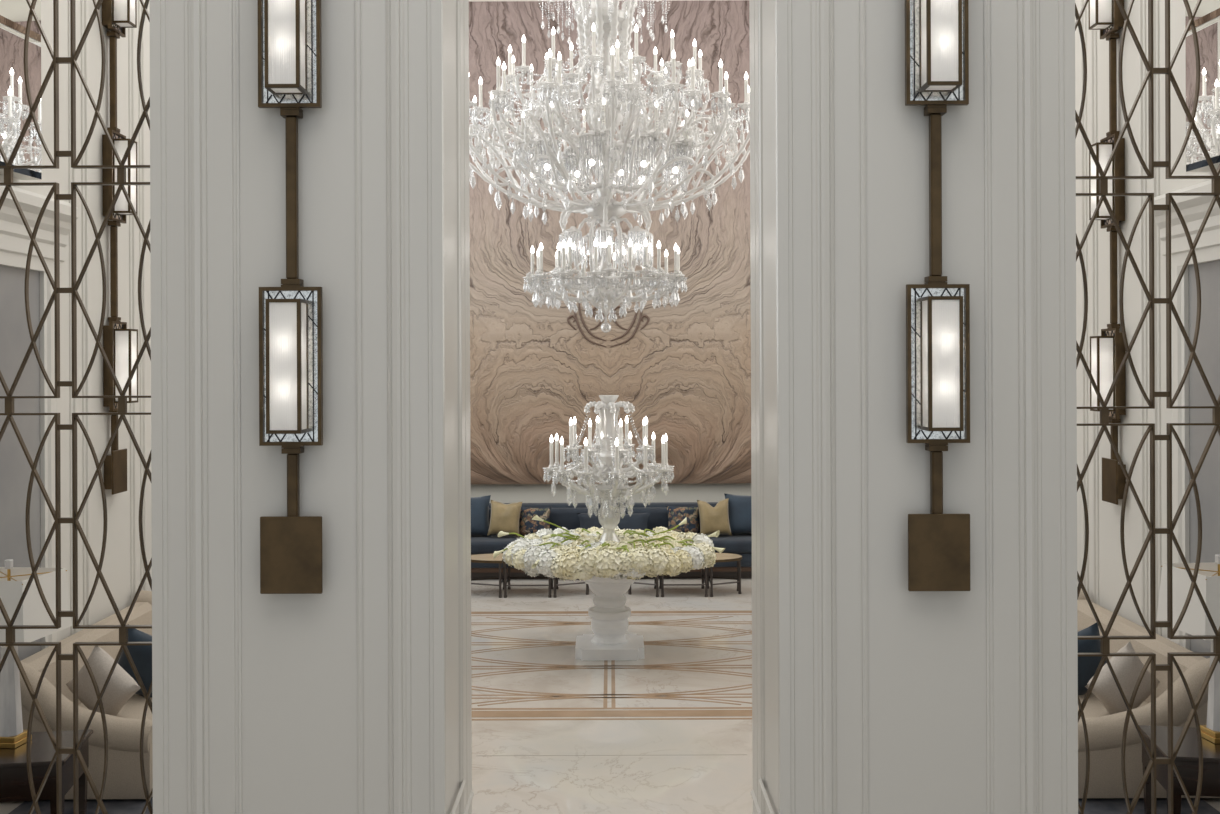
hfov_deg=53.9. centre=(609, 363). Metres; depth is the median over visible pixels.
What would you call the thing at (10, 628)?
lattice screen
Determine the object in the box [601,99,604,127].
candle
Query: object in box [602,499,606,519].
crystal pendant
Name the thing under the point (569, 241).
candle
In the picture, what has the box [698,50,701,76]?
candle
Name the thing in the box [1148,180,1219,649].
trim
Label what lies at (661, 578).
coffee table
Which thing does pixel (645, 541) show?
calla lily
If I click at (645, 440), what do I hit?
candle
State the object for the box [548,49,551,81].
candle
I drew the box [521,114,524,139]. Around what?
candle
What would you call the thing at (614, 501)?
crystal pendant
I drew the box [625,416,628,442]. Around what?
candle
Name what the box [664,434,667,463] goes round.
candle
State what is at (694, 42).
candle
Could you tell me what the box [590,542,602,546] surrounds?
hydrangea
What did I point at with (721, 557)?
coffee table
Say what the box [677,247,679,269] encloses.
candle
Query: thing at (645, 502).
crystal pendant
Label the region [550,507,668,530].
cushion
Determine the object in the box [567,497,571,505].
crystal pendant
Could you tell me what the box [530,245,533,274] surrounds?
candle
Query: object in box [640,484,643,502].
crystal pendant
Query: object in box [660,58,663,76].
candle
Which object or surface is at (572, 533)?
hydrangea
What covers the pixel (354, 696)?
wall
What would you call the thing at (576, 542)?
hydrangea
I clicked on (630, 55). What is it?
candle
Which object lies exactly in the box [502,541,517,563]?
hydrangea
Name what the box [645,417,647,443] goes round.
candle
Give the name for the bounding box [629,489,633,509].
crystal pendant
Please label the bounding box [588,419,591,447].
candle
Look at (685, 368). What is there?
stone panel
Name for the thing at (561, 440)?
candle
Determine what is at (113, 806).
area rug
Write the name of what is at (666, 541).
calla lily
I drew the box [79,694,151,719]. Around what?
seat cushion
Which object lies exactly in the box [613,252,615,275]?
candle
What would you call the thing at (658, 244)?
candle
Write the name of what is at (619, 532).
hydrangea
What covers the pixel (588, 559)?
hydrangea
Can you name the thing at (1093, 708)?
seat cushion
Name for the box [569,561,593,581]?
hydrangea
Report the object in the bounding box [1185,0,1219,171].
wall mirror
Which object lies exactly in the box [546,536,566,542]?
hydrangea
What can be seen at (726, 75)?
candle
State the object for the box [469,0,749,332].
crystal chandelier
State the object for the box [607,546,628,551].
calla lily
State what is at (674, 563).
hydrangea
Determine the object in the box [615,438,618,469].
candle
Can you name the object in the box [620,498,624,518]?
crystal pendant
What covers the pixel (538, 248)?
candle
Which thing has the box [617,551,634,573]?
hydrangea
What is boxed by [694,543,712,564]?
hydrangea
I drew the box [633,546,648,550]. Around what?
hydrangea
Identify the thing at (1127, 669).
cushion
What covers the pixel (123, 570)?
wall
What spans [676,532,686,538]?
hydrangea
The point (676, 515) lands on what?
cushion
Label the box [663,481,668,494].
crystal pendant
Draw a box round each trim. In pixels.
[0,186,77,649]
[451,779,473,813]
[751,778,773,813]
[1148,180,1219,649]
[1188,260,1219,657]
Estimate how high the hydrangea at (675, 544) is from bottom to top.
0.198 m
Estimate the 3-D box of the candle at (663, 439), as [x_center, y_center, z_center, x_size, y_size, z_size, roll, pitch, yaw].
[0.471,0.771,10.631,0.040,0.285,0.041,0,0,0]
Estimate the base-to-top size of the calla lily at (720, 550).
0.087 m
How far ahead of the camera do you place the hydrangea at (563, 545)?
10.50 m
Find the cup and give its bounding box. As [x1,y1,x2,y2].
[599,395,618,403]
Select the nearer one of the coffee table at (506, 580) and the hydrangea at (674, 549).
the hydrangea at (674, 549)
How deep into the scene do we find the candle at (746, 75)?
10.38 m
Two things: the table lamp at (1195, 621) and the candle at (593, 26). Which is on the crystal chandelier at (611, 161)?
the candle at (593, 26)
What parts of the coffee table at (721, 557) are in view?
leg, leg, leg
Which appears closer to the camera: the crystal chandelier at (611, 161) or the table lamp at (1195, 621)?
the table lamp at (1195, 621)
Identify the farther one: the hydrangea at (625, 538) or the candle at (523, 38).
the hydrangea at (625, 538)
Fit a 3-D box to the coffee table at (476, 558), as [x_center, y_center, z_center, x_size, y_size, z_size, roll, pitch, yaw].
[-1.443,2.399,13.630,0.487,0.414,0.540,0,0,0]
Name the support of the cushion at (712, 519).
on the sofa at (562, 514)
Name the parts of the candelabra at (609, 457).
arm, arm, bead chain, bead chain, bead chain, bead chain, arm, arm, bead chain, crown, arm, bead chain, bead chain, arm, crown, bead chain, bead chain, stem, crown, bead chain, arm, arm, bead chain, crown, crown, bead chain, arm, bead chain, arm, bead chain, bead chain, bead chain, arm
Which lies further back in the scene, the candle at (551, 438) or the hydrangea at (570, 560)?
the candle at (551, 438)
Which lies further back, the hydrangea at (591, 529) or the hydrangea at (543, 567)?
the hydrangea at (591, 529)
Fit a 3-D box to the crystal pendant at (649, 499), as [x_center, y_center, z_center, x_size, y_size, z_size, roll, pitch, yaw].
[0.352,1.188,10.848,0.052,0.184,0.045,0,0,-3]
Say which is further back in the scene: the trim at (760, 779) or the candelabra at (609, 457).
the candelabra at (609, 457)
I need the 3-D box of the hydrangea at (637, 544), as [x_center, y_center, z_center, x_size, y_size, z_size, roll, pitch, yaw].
[0.267,1.659,10.559,0.255,0.194,0.257,0,0,-17]
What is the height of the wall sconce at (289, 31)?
3.398 m
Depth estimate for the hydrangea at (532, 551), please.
10.27 m
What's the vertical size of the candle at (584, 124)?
0.275 m
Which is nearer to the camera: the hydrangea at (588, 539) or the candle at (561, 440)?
the candle at (561, 440)
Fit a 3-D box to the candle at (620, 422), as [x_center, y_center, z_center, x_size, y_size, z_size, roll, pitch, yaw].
[0.095,0.605,10.491,0.040,0.260,0.038,0,0,0]
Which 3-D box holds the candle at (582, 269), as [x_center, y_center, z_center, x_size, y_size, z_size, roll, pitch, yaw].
[-0.254,-0.971,11.202,0.038,0.275,0.038,0,0,0]
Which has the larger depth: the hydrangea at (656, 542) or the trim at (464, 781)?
the hydrangea at (656, 542)
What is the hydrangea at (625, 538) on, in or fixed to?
in the foam
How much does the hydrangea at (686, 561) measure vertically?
0.199 m
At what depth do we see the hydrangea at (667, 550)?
10.22 m
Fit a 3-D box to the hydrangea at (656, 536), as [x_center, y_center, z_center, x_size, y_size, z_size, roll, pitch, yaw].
[0.425,1.659,11.054,0.230,0.169,0.226,0,0,-37]
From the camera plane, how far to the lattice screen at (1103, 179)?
5.49 m
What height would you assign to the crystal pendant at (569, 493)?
0.184 m
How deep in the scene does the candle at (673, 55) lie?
9.64 m
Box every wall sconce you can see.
[102,0,137,494]
[258,0,322,593]
[905,0,969,590]
[1088,0,1125,504]
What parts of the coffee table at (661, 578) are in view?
leg, leg, leg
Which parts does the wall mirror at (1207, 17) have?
mirror pane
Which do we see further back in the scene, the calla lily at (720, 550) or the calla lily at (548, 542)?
the calla lily at (720, 550)
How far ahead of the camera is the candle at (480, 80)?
10.61 m
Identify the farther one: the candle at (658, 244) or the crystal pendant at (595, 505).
the crystal pendant at (595, 505)
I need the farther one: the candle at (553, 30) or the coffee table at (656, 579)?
the coffee table at (656, 579)
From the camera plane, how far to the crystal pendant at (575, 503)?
10.62 m
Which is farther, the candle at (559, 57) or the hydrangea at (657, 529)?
the hydrangea at (657, 529)
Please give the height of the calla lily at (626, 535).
0.050 m
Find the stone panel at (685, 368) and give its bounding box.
[469,0,750,484]
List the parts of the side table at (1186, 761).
leg, leg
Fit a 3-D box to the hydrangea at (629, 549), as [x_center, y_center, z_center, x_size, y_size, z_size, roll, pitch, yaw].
[0.201,1.664,10.271,0.241,0.181,0.235,0,0,18]
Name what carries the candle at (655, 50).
on the crystal chandelier at (611, 161)
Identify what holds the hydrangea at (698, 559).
in the foam
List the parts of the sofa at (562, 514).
backrest, wood rail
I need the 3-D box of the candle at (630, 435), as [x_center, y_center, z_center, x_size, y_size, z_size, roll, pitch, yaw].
[0.191,0.772,11.310,0.041,0.285,0.040,0,0,0]
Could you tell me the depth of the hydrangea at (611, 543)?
10.66 m
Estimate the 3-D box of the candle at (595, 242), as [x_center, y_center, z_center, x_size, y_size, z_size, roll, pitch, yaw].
[-0.121,-0.931,10.175,0.038,0.275,0.038,0,0,0]
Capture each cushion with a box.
[66,646,140,715]
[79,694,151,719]
[118,624,151,696]
[471,495,490,536]
[471,535,519,553]
[487,500,521,536]
[519,507,551,536]
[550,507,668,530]
[577,513,649,531]
[666,506,699,534]
[697,498,731,535]
[709,533,751,552]
[724,493,751,533]
[1077,622,1105,694]
[1078,692,1147,717]
[1085,641,1159,714]
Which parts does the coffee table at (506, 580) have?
leg, leg, leg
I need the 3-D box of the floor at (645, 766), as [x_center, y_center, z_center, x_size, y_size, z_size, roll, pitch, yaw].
[0.011,2.699,6.400,8.080,0.202,18.800,0,0,0]
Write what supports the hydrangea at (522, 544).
in the foam
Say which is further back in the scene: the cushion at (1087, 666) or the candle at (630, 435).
the candle at (630, 435)
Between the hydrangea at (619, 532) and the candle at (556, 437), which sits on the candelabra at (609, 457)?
the candle at (556, 437)
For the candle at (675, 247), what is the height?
0.275 m
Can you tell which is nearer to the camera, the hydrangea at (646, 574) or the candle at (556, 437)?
the hydrangea at (646, 574)
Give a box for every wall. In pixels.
[0,0,151,639]
[150,0,471,813]
[469,0,750,502]
[749,0,1077,813]
[1075,0,1219,639]
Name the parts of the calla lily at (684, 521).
stem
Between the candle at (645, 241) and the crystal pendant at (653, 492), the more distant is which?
the candle at (645, 241)
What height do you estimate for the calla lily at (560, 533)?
0.057 m
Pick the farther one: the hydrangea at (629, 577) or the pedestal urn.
the pedestal urn
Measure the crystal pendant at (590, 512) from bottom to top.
0.184 m
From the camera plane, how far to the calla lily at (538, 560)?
10.13 m
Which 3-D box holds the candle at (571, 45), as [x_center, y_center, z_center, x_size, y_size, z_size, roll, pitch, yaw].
[-0.334,-2.650,10.385,0.037,0.275,0.039,0,0,0]
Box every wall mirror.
[0,0,41,179]
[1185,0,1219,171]
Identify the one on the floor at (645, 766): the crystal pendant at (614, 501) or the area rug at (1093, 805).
the area rug at (1093, 805)
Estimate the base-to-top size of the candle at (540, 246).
0.275 m
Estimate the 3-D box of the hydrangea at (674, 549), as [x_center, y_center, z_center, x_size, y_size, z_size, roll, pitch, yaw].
[0.566,1.711,10.360,0.182,0.245,0.246,0,0,43]
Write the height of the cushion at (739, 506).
0.505 m
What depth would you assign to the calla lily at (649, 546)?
10.47 m
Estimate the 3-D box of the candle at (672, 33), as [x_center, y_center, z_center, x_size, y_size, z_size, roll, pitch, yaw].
[0.530,-2.704,10.191,0.038,0.275,0.038,0,0,0]
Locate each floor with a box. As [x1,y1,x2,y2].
[0,578,1219,813]
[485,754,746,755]
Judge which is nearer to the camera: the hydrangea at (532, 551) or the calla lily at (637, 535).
the hydrangea at (532, 551)
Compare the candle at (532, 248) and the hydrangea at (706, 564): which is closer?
the hydrangea at (706, 564)
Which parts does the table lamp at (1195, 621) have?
lamp shade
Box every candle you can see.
[479,77,482,106]
[496,57,500,89]
[502,63,505,89]
[508,46,511,74]
[512,55,514,83]
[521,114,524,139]
[522,35,525,65]
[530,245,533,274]
[537,248,538,269]
[539,243,542,272]
[545,53,547,81]
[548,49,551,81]
[549,435,553,465]
[551,27,555,57]
[555,433,558,463]
[557,51,561,83]
[557,243,560,271]
[560,437,563,468]
[562,240,565,270]
[568,238,571,268]
[569,42,573,72]
[569,418,572,445]
[573,416,575,443]
[581,247,584,273]
[583,111,585,132]
[584,438,587,469]
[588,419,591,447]
[591,23,595,54]
[594,238,597,269]
[596,416,598,442]
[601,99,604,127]
[607,237,610,266]
[610,46,614,78]
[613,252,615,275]
[615,39,618,70]
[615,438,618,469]
[619,419,622,447]
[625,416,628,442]
[628,50,632,82]
[628,239,631,269]
[629,432,631,460]
[634,24,638,55]
[642,418,645,445]
[643,437,647,468]
[644,240,647,268]
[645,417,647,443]
[652,432,655,461]
[653,47,657,76]
[654,108,657,130]
[657,241,660,270]
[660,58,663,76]
[661,436,665,466]
[664,249,667,277]
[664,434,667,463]
[670,30,673,60]
[671,50,675,82]
[674,243,677,272]
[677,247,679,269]
[685,110,688,138]
[688,59,690,87]
[691,58,694,88]
[693,39,696,68]
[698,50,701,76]
[719,59,722,90]
[724,72,727,101]
[744,72,747,102]
[748,86,749,110]
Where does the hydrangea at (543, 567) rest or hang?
in the foam
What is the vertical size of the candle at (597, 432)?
0.260 m
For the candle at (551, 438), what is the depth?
10.75 m
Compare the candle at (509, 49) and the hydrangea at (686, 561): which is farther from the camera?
the candle at (509, 49)
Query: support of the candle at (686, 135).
on the crystal chandelier at (611, 161)
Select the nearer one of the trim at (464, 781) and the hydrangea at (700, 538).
the trim at (464, 781)
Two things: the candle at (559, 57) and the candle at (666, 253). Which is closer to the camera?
the candle at (559, 57)
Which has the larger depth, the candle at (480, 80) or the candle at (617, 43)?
the candle at (480, 80)
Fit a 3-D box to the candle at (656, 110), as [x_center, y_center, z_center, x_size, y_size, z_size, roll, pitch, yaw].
[0.395,-2.113,10.209,0.037,0.275,0.039,0,0,0]
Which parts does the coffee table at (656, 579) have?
leg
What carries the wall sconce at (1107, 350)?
attached to the wall at (1104, 581)
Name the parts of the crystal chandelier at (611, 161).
bead chain, arm, arm, bead chain, bead chain, bead chain, arm, arm, arm, arm, bead chain, arm, bead chain, arm, arm, bead chain, arm, bead chain, bead chain, bead chain, bead chain, arm, arm, bead chain, arm, arm, bead chain, arm, bead chain, arm, arm, arm, bead chain, bead chain, bead chain, arm, bead chain, arm, bead chain, bead chain, arm, arm, arm, arm, lamp shade, cage rod, bead chain, bead chain, arm, bead chain, arm, arm, lamp shade, bead chain, cage rod, bead chain, arm, bead chain, bead chain, arm, arm, bead chain, lamp shade, cage rod, arm, arm, arm, arm, cage rod, bead chain, bead chain, lamp shade, arm, stem, arm, arm, bead chain, arm, bead chain, bead chain, arm, arm, cage rod, bead chain, lamp shade, bead chain, arm, cage rod, arm, arm, bead chain, arm, cage rod, arm, bead chain, bead chain, arm, lamp shade, bead chain, arm, arm, cage rod, arm, bead chain, arm, bead chain, arm, arm, lamp shade, bead chain, bead chain, bead chain, bead chain, arm, arm, bead chain, arm, bead chain, bead chain, arm, arm, arm, bead chain, arm, bead chain, arm, bead chain, arm, bead chain, bead chain, bead chain, arm, arm, arm, arm, lamp shade, arm, arm, arm, bead chain, bead chain, bead chain, arm, arm, bead chain, bead chain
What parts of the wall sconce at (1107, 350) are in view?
glass pane, glass pane, glass pane, shade frame, glass pane, shade frame, shade frame, glass pane, glass pane, glass pane, mirror panel, mirror panel, mounting plate, rod, rod, rod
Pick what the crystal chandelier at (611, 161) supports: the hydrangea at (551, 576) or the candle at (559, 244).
the candle at (559, 244)
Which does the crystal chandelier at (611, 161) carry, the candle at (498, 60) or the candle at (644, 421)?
the candle at (498, 60)
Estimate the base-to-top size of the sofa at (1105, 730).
0.815 m
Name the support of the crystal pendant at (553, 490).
attached to the candelabra at (609, 457)
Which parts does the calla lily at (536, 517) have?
stem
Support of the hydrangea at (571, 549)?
in the foam
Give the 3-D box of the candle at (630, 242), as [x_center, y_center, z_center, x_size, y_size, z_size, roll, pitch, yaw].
[0.172,-0.932,10.204,0.039,0.275,0.037,0,0,0]
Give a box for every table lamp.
[0,559,71,748]
[1157,554,1219,743]
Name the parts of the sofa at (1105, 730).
backrest, arm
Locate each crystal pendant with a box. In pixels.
[551,476,555,496]
[566,479,571,498]
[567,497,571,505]
[573,489,577,507]
[588,490,592,509]
[588,508,592,517]
[593,500,598,510]
[594,480,598,500]
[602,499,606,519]
[609,490,613,509]
[612,497,616,510]
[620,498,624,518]
[625,480,630,500]
[628,497,632,516]
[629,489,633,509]
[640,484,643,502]
[643,488,647,507]
[647,489,651,504]
[651,484,655,498]
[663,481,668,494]
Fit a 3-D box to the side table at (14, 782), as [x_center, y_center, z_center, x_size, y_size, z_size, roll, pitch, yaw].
[-3.111,2.312,6.300,0.620,0.600,0.540,0,0,-9]
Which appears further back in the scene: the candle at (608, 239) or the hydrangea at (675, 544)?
the hydrangea at (675, 544)
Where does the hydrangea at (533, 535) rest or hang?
in the foam
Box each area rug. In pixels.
[8,797,152,813]
[1078,798,1219,813]
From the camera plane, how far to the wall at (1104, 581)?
8.61 m
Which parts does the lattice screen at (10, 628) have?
lattice panel, lattice panel, lattice panel, lattice panel, lattice panel, lattice panel, lattice panel, lattice panel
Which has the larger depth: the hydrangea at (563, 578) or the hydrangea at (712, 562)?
the hydrangea at (712, 562)
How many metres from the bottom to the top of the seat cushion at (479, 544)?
0.153 m
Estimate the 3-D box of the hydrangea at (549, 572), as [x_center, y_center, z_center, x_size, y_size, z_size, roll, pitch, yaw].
[-0.471,1.707,10.209,0.240,0.188,0.236,0,0,11]
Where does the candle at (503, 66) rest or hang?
on the crystal chandelier at (611, 161)
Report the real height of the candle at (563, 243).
0.275 m
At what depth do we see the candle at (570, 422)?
10.71 m
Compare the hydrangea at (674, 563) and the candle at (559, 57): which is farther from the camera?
the hydrangea at (674, 563)
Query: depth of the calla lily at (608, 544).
10.37 m
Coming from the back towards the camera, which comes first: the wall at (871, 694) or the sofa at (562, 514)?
the sofa at (562, 514)
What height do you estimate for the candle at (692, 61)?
0.275 m
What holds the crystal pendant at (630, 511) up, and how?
attached to the candelabra at (609, 457)
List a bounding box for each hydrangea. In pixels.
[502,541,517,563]
[505,542,516,566]
[510,540,530,558]
[512,549,527,569]
[523,545,543,569]
[523,566,538,576]
[524,533,539,539]
[535,549,558,575]
[536,528,553,537]
[541,544,557,549]
[543,551,554,577]
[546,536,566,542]
[548,563,558,576]
[549,547,566,553]
[550,554,566,578]
[554,527,567,533]
[556,544,570,550]
[556,552,572,580]
[559,552,580,579]
[563,532,580,537]
[564,546,584,553]
[568,540,588,547]
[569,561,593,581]
[577,548,601,575]
[578,538,597,543]
[587,527,599,531]
[590,530,602,536]
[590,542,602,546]
[594,548,623,577]
[607,540,619,546]
[610,552,627,579]
[612,541,633,548]
[615,530,626,534]
[617,535,629,540]
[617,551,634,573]
[625,548,638,552]
[626,565,645,577]
[627,552,643,579]
[630,549,653,572]
[631,542,649,548]
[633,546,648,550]
[645,540,667,548]
[645,571,659,577]
[646,535,663,540]
[647,547,669,574]
[652,526,667,534]
[658,547,675,575]
[662,535,679,540]
[663,553,682,576]
[665,540,685,547]
[670,548,683,575]
[675,549,692,572]
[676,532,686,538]
[683,531,696,538]
[686,546,703,568]
[689,558,707,569]
[691,533,714,551]
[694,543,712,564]
[697,542,716,567]
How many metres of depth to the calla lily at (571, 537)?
10.77 m
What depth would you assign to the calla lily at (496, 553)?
10.77 m
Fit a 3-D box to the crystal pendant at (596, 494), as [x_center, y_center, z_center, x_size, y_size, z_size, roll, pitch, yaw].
[-0.117,1.089,10.322,0.045,0.184,0.052,0,0,12]
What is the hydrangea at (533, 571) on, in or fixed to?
in the foam
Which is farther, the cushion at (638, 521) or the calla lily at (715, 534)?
the cushion at (638, 521)
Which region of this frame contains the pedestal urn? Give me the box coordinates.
[575,575,643,660]
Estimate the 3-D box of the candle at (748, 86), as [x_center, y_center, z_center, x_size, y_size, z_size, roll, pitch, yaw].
[1.254,-2.397,10.895,0.039,0.275,0.037,0,0,0]
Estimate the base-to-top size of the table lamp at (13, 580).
0.975 m
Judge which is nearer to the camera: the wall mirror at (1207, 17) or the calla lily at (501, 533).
the wall mirror at (1207, 17)
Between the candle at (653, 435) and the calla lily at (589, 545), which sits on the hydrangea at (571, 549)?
the calla lily at (589, 545)
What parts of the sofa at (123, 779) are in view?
backrest, arm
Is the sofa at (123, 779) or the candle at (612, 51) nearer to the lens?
the sofa at (123, 779)
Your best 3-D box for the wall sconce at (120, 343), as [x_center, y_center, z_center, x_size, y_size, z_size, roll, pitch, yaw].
[-3.647,-1.102,8.950,0.191,4.126,0.258,0,0,0]
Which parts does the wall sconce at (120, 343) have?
rod, rod, rod, mirror panel, mirror panel, mounting plate, mirror panel, glass pane, glass pane, glass pane, glass pane, shade frame, shade frame, shade frame, glass pane, glass pane, glass pane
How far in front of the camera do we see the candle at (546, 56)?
10.71 m
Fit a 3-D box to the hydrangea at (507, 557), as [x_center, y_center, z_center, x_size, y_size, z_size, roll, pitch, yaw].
[-0.843,1.697,10.662,0.192,0.219,0.212,0,0,5]
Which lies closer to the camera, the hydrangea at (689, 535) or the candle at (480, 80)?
the candle at (480, 80)
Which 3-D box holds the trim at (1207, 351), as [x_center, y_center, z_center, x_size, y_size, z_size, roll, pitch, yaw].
[3.738,0.975,6.930,0.012,3.220,1.600,0,0,0]
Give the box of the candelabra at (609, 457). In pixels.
[543,395,674,542]
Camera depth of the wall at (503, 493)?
15.50 m
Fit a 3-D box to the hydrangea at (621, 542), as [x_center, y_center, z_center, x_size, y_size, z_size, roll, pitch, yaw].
[0.117,1.653,10.564,0.250,0.186,0.254,0,0,-1]
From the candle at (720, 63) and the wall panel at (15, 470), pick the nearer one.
the wall panel at (15, 470)
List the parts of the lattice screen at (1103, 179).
lattice panel, lattice panel, lattice panel, lattice panel, lattice panel, lattice panel, lattice panel, lattice panel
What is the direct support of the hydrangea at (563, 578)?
in the foam
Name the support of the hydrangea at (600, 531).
on the foam
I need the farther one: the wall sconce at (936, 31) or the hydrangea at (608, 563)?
the hydrangea at (608, 563)
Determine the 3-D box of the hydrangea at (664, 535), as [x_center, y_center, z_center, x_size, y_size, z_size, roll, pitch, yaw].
[0.556,1.660,10.982,0.259,0.194,0.258,0,0,-8]
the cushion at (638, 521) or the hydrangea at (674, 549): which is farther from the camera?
the cushion at (638, 521)
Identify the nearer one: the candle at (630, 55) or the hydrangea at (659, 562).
the candle at (630, 55)
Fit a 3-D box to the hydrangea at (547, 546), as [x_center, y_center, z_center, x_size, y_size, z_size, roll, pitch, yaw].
[-0.557,1.667,10.569,0.246,0.186,0.251,0,0,18]
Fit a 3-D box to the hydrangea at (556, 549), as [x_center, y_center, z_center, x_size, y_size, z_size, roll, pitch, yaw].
[-0.468,1.674,10.358,0.250,0.194,0.251,0,0,-24]
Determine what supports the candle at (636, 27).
on the crystal chandelier at (611, 161)
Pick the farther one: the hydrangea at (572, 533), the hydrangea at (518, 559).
the hydrangea at (572, 533)
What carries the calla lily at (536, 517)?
on the hydrangea
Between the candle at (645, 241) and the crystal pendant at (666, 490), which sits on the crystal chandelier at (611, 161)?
the candle at (645, 241)
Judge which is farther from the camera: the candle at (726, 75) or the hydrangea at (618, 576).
the candle at (726, 75)
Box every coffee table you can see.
[471,553,503,597]
[503,561,553,597]
[553,577,588,597]
[628,576,658,596]
[659,567,707,596]
[708,552,741,596]
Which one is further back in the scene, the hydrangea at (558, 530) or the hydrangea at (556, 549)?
the hydrangea at (558, 530)
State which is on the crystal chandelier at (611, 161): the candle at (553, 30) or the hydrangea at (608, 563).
the candle at (553, 30)
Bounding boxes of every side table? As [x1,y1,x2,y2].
[0,729,92,813]
[1139,725,1219,813]
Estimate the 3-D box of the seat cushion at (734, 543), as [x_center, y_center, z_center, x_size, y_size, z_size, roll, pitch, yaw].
[1.924,2.194,14.750,1.910,0.153,0.740,0,0,0]
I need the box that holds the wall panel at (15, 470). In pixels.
[0,265,40,660]
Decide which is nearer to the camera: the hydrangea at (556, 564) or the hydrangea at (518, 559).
the hydrangea at (556, 564)
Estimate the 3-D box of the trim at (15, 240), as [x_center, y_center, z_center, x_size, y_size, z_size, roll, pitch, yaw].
[-3.657,0.765,7.085,0.160,3.700,2.010,0,0,0]
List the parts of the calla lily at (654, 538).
stem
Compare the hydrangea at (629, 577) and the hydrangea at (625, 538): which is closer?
the hydrangea at (629, 577)
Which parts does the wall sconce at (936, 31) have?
glass pane, glass pane, rod, rod, mirror panel, mirror panel, mounting plate, shade frame, glass pane, shade frame, glass pane, glass pane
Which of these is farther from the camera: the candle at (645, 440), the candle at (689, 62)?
the candle at (689, 62)
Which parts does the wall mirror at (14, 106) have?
mirror pane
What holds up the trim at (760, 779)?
attached to the wall at (871, 694)
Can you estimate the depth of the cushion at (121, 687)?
7.39 m
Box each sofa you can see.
[19,590,152,798]
[471,502,751,578]
[1077,589,1219,797]
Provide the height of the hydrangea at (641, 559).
0.209 m
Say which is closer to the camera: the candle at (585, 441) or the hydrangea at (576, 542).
the candle at (585, 441)
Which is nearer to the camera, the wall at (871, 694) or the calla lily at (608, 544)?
the wall at (871, 694)
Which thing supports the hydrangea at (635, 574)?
in the foam
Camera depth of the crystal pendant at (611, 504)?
10.46 m
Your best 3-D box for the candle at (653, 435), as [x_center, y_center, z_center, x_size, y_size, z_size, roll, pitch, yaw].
[0.404,0.771,11.146,0.041,0.285,0.040,0,0,0]
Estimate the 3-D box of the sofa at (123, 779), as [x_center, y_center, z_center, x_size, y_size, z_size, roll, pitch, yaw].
[-3.202,2.175,8.275,0.955,0.815,2.376,0,0,0]
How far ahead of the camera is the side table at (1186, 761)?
6.13 m
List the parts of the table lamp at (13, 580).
lamp shade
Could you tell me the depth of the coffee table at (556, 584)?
13.47 m
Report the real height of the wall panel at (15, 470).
3.220 m
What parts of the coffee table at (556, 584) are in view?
leg, leg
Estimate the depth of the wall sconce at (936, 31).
4.99 m
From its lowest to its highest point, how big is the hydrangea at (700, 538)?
0.236 m
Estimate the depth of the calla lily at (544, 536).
11.03 m
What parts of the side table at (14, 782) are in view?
leg, leg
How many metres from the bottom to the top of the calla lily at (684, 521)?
0.172 m
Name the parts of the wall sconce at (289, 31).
glass pane, glass pane, shade frame, glass pane, shade frame, mirror panel, mirror panel, mounting plate, rod, rod, glass pane, glass pane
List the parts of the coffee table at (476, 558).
leg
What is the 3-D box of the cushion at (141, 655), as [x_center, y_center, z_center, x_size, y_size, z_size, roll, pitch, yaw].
[-3.032,2.002,7.920,0.620,0.603,0.217,0,0,-6]
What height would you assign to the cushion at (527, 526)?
0.369 m
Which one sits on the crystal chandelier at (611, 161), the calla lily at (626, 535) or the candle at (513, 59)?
the candle at (513, 59)
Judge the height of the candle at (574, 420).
0.260 m
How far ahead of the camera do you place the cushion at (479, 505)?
14.77 m
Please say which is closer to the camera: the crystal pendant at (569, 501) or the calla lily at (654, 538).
the calla lily at (654, 538)
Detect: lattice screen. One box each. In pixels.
[0,0,152,813]
[1075,0,1219,813]
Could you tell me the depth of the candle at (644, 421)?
10.65 m
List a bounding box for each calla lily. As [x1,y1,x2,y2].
[493,546,509,558]
[497,531,525,538]
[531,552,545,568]
[532,515,569,531]
[533,542,560,545]
[542,535,570,539]
[549,533,575,536]
[561,537,584,542]
[577,544,590,552]
[595,543,609,549]
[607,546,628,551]
[620,532,646,537]
[627,539,648,543]
[630,532,648,538]
[637,538,665,542]
[648,543,674,547]
[652,518,686,534]
[665,540,687,545]
[708,530,719,536]
[714,547,724,552]
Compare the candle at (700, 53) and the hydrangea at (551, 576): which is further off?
the candle at (700, 53)
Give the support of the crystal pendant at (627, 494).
attached to the candelabra at (609, 457)
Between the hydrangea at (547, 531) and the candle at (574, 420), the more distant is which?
the hydrangea at (547, 531)
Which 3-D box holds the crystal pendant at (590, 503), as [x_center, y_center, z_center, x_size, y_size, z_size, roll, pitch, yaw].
[-0.171,1.190,10.510,0.045,0.184,0.052,0,0,27]
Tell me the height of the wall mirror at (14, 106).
2.200 m

